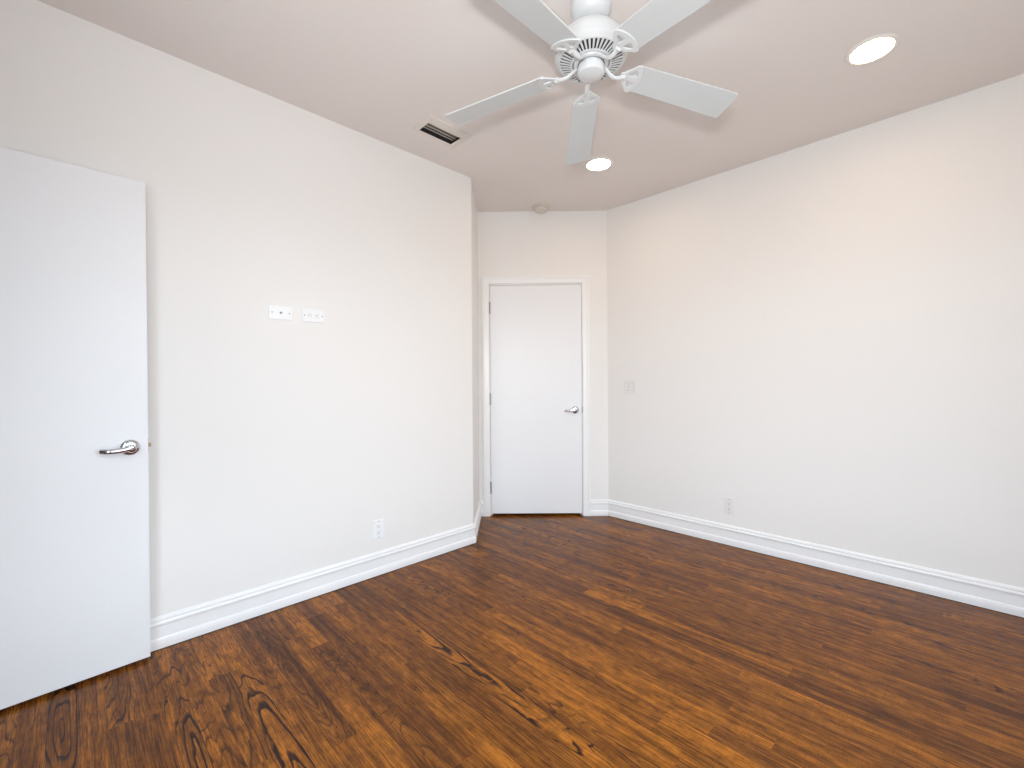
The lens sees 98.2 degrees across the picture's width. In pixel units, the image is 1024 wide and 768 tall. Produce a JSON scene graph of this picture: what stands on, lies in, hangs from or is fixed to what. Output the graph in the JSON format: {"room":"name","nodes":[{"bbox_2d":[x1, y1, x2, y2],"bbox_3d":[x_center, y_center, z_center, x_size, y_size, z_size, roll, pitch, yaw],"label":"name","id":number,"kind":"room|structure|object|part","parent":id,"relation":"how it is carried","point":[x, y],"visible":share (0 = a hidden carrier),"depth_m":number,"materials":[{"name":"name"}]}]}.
{"room":"empty bedroom","nodes":[
{"label":"empty bedroom","id":0,"kind":"room"},
{"bbox_2d":[0,0,479,618],"bbox_3d":[-1.145,-0.173,2.560,0.494,2.705,3.189,0,0,37],"label":"wall","id":1,"kind":"structure","parent":0,"point":[276,450],"depth_m":2.30,"materials":[{"name":"white paint"}]},
{"bbox_2d":[268,305,291,320],"bbox_3d":[-1.220,-0.376,2.342,0.117,0.072,0.015,-1,0,-45],"label":"cable plate","id":2,"kind":"object","parent":1,"relation":"attached to","point":[275,312],"visible":1,"depth_m":2.34,"materials":[{"name":"white plastic"}]},
{"bbox_2d":[302,308,323,322],"bbox_3d":[-1.102,-0.379,2.462,0.117,0.072,0.009,-1,0,-45],"label":"wall outlet","id":3,"kind":"object","parent":1,"relation":"attached to","point":[308,315],"visible":1,"depth_m":2.46,"materials":[{"name":"white plastic"}]},
{"bbox_2d":[307,312,319,318],"bbox_3d":[-1.100,-0.379,2.461,0.069,0.034,0.003,-1,0,-45],"label":"receptacle","id":4,"kind":"object","parent":3,"relation":"attached to","point":[310,315],"depth_m":2.46,"materials":[{"name":"white plastic"}]},
{"bbox_2d":[150,500,483,652],"bbox_3d":[-1.075,1.106,2.533,0.416,0.142,3.214,0,0,37],"label":"baseboard","id":5,"kind":"structure","parent":1,"relation":"attached to","point":[181,625],"depth_m":2.39,"materials":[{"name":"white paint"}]},
{"bbox_2d":[373,519,383,539],"bbox_3d":[-0.822,0.895,2.735,0.072,0.117,0.009,-1,0,-45],"label":"wall outlet","id":6,"kind":"object","parent":1,"relation":"attached to","point":[378,525],"visible":1,"depth_m":2.73,"materials":[{"name":"white plastic"}]},
{"bbox_2d":[376,523,380,535],"bbox_3d":[-0.821,0.895,2.733,0.034,0.069,0.003,-1,0,-45],"label":"receptacle","id":7,"kind":"object","parent":6,"relation":"attached to","point":[378,525],"depth_m":2.73,"materials":[{"name":"white plastic"}]},
{"bbox_2d":[0,513,1023,767],"bbox_3d":[0.228,1.189,1.704,4.029,0.030,4.190,-1,0,-45],"label":"floor","id":8,"kind":"structure","parent":0,"point":[546,640],"depth_m":1.78,"materials":[{"name":"brown wood"}]},
{"bbox_2d":[37,0,1023,211],"bbox_3d":[0.209,-1.561,1.713,4.200,0.100,4.420,-1,0,-45],"label":"ceiling","id":9,"kind":"structure","parent":0,"point":[377,69],"depth_m":2.13,"materials":[{"name":"white paint"}]},
{"bbox_2d":[412,115,471,147],"bbox_3d":[-0.419,-1.549,2.665,0.303,0.094,0.191,-1,0,-45],"label":"ceiling vent","id":10,"kind":"object","parent":9,"relation":"in","point":[432,127],"visible":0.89,"depth_m":2.67,"materials":[{"name":"white metal"}]},
{"bbox_2d":[532,203,549,212],"bbox_3d":[0.248,-1.497,3.807,0.156,0.048,0.156,-1,0,-45],"label":"smoke detector","id":11,"kind":"object","parent":9,"relation":"attached to","point":[539,207],"visible":1,"depth_m":3.77,"materials":[{"name":"beige plastic"}]},
{"bbox_2d":[445,0,737,164],"bbox_3d":[0.298,-1.345,1.724,1.221,0.334,1.246,-1,0,-45],"label":"ceiling fan","id":12,"kind":"object","parent":9,"relation":"hanging from","point":[593,47],"visible":1,"depth_m":1.74,"materials":[{"name":"white"}]},
{"bbox_3d":[-0.063,-1.216,1.914,0.464,0.006,0.133,-7,10,23],"label":"blade","id":13,"kind":"part","parent":12,"relation":"part of","materials":[{"name":"white wood"}]},
{"bbox_3d":[0.053,-1.214,1.440,0.133,0.006,0.464,15,16,37],"label":"blade","id":14,"kind":"part","parent":12,"relation":"part of","materials":[{"name":"grey wood"}]},
{"bbox_3d":[0.156,-1.236,1.822,0.088,0.006,0.124,-7,10,23],"label":"bracket plate","id":15,"kind":"part","parent":12,"relation":"part of","materials":[{"name":"white metal"}]},
{"bbox_3d":[0.203,-1.235,1.623,0.124,0.006,0.088,15,16,37],"label":"bracket plate","id":16,"kind":"part","parent":12,"relation":"part of","materials":[{"name":"white metal"}]},
{"bbox_3d":[0.338,-1.219,2.162,0.133,0.006,0.464,-12,-6,2],"label":"blade","id":17,"kind":"part","parent":12,"relation":"part of","materials":[{"name":"grey wood"}]},
{"bbox_3d":[0.324,-1.238,1.924,0.124,0.006,0.088,-12,-6,2],"label":"bracket plate","id":18,"kind":"part","parent":12,"relation":"part of","materials":[{"name":"white metal"}]},
{"bbox_2d":[558,36,623,82],"bbox_3d":[0.312,-1.272,1.754,0.257,0.020,0.257,-1,0,-45],"label":"vent grille","id":19,"kind":"object","parent":12,"relation":"attached to","point":[590,47],"depth_m":1.71,"materials":[{"name":"white metal"}]},
{"bbox_3d":[0.403,-1.237,1.610,0.124,0.006,0.088,14,-1,-33],"label":"bracket plate","id":20,"kind":"part","parent":12,"relation":"part of","materials":[{"name":"white metal"}]},
{"bbox_3d":[0.478,-1.238,1.796,0.087,0.006,0.124,6,-13,-14],"label":"bracket plate","id":21,"kind":"part","parent":12,"relation":"part of","materials":[{"name":"white metal"}]},
{"bbox_3d":[0.532,-1.217,1.410,0.133,0.006,0.464,14,-1,-33],"label":"blade","id":22,"kind":"part","parent":12,"relation":"part of","materials":[{"name":"grey wood"}]},
{"bbox_3d":[0.708,-1.220,1.857,0.464,0.006,0.133,6,-13,-14],"label":"blade","id":23,"kind":"part","parent":12,"relation":"part of","materials":[{"name":"white wood"}]},
{"bbox_2d":[584,157,613,170],"bbox_3d":[0.600,-1.516,3.067,0.200,0.008,0.200,-1,0,-45],"label":"recessed light","id":24,"kind":"object","parent":9,"relation":"in","point":[597,163],"visible":1,"depth_m":3.06,"materials":[{"name":"white glass"}]},
{"bbox_2d":[844,33,900,65],"bbox_3d":[1.639,-1.519,2.022,0.200,0.008,0.200,-1,0,-45],"label":"recessed light","id":25,"kind":"object","parent":9,"relation":"in","point":[874,48],"visible":1,"depth_m":2.01,"materials":[{"name":"white glass"}]},
{"bbox_2d":[477,211,607,505],"bbox_3d":[0.274,-0.190,3.973,1.238,2.705,0.120,0,0,0],"label":"wall","id":26,"kind":"structure","parent":0,"point":[516,243],"depth_m":3.91,"materials":[{"name":"white paint"}]},
{"bbox_2d":[489,284,582,514],"bbox_3d":[0.212,0.145,3.944,0.820,2.038,0.182,0,0,0],"label":"door","id":27,"kind":"structure","parent":26,"relation":"in","point":[536,408],"depth_m":3.91,"materials":[{"name":"white paint"}]},
{"bbox_3d":[0.516,0.229,3.876,0.114,0.033,0.048,0,0,0],"label":"lever","id":28,"kind":"part","parent":27,"relation":"part of","materials":[{"name":"silver metal"}]},
{"bbox_2d":[482,276,589,516],"bbox_3d":[0.213,0.109,3.905,0.939,2.110,0.019,0,0,0],"label":"door frame","id":29,"kind":"structure","parent":26,"relation":"attached to","point":[584,280],"depth_m":3.90,"materials":[{"name":"white paint"}]},
{"bbox_2d":[607,74,1023,587],"bbox_3d":[2.054,-0.196,2.763,0.120,2.705,3.333,-1,0,-45],"label":"wall","id":30,"kind":"structure","parent":0,"point":[824,338],"depth_m":2.70,"materials":[{"name":"white paint"}]},
{"bbox_2d":[624,380,635,393],"bbox_3d":[0.993,0.023,3.749,0.012,0.117,0.116,-1,0,-45],"label":"light switch","id":31,"kind":"object","parent":30,"relation":"attached to","point":[629,385],"visible":1,"depth_m":3.75,"materials":[{"name":"white plastic"}]},
{"bbox_2d":[724,497,734,514],"bbox_3d":[1.560,0.877,3.185,0.009,0.117,0.072,-1,0,-45],"label":"wall outlet","id":32,"kind":"object","parent":30,"relation":"attached to","point":[729,503],"visible":1,"depth_m":3.18,"materials":[{"name":"white plastic"}]},
{"bbox_2d":[727,501,731,510],"bbox_3d":[1.558,0.877,3.184,0.003,0.069,0.034,-1,0,-45],"label":"receptacle","id":33,"kind":"object","parent":32,"relation":"attached to","point":[729,503],"depth_m":3.18,"materials":[{"name":"white plastic"}]},
{"bbox_2d":[590,499,1023,617],"bbox_3d":[1.892,1.085,2.765,0.129,0.142,3.328,-1,0,-45],"label":"baseboard","id":34,"kind":"structure","parent":30,"relation":"attached to","point":[1009,599],"depth_m":2.73,"materials":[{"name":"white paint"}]},
{"bbox_3d":[-1.014,-0.163,0.064,0.120,2.705,3.790,-1,0,-45],"label":"wall","id":35,"kind":"structure","parent":0,"visible":0},
{"bbox_2d":[0,147,150,709],"bbox_3d":[-1.828,0.158,1.595,0.096,2.030,0.836,0,0,43],"label":"door","id":36,"kind":"structure","parent":35,"relation":"in","point":[75,562],"depth_m":1.73,"materials":[{"name":"white paint"}]},
{"bbox_3d":[-1.601,0.266,1.804,0.048,0.033,0.114,0,0,43],"label":"lever","id":37,"kind":"part","parent":36,"relation":"part of","materials":[{"name":"silver metal"}]}
]}

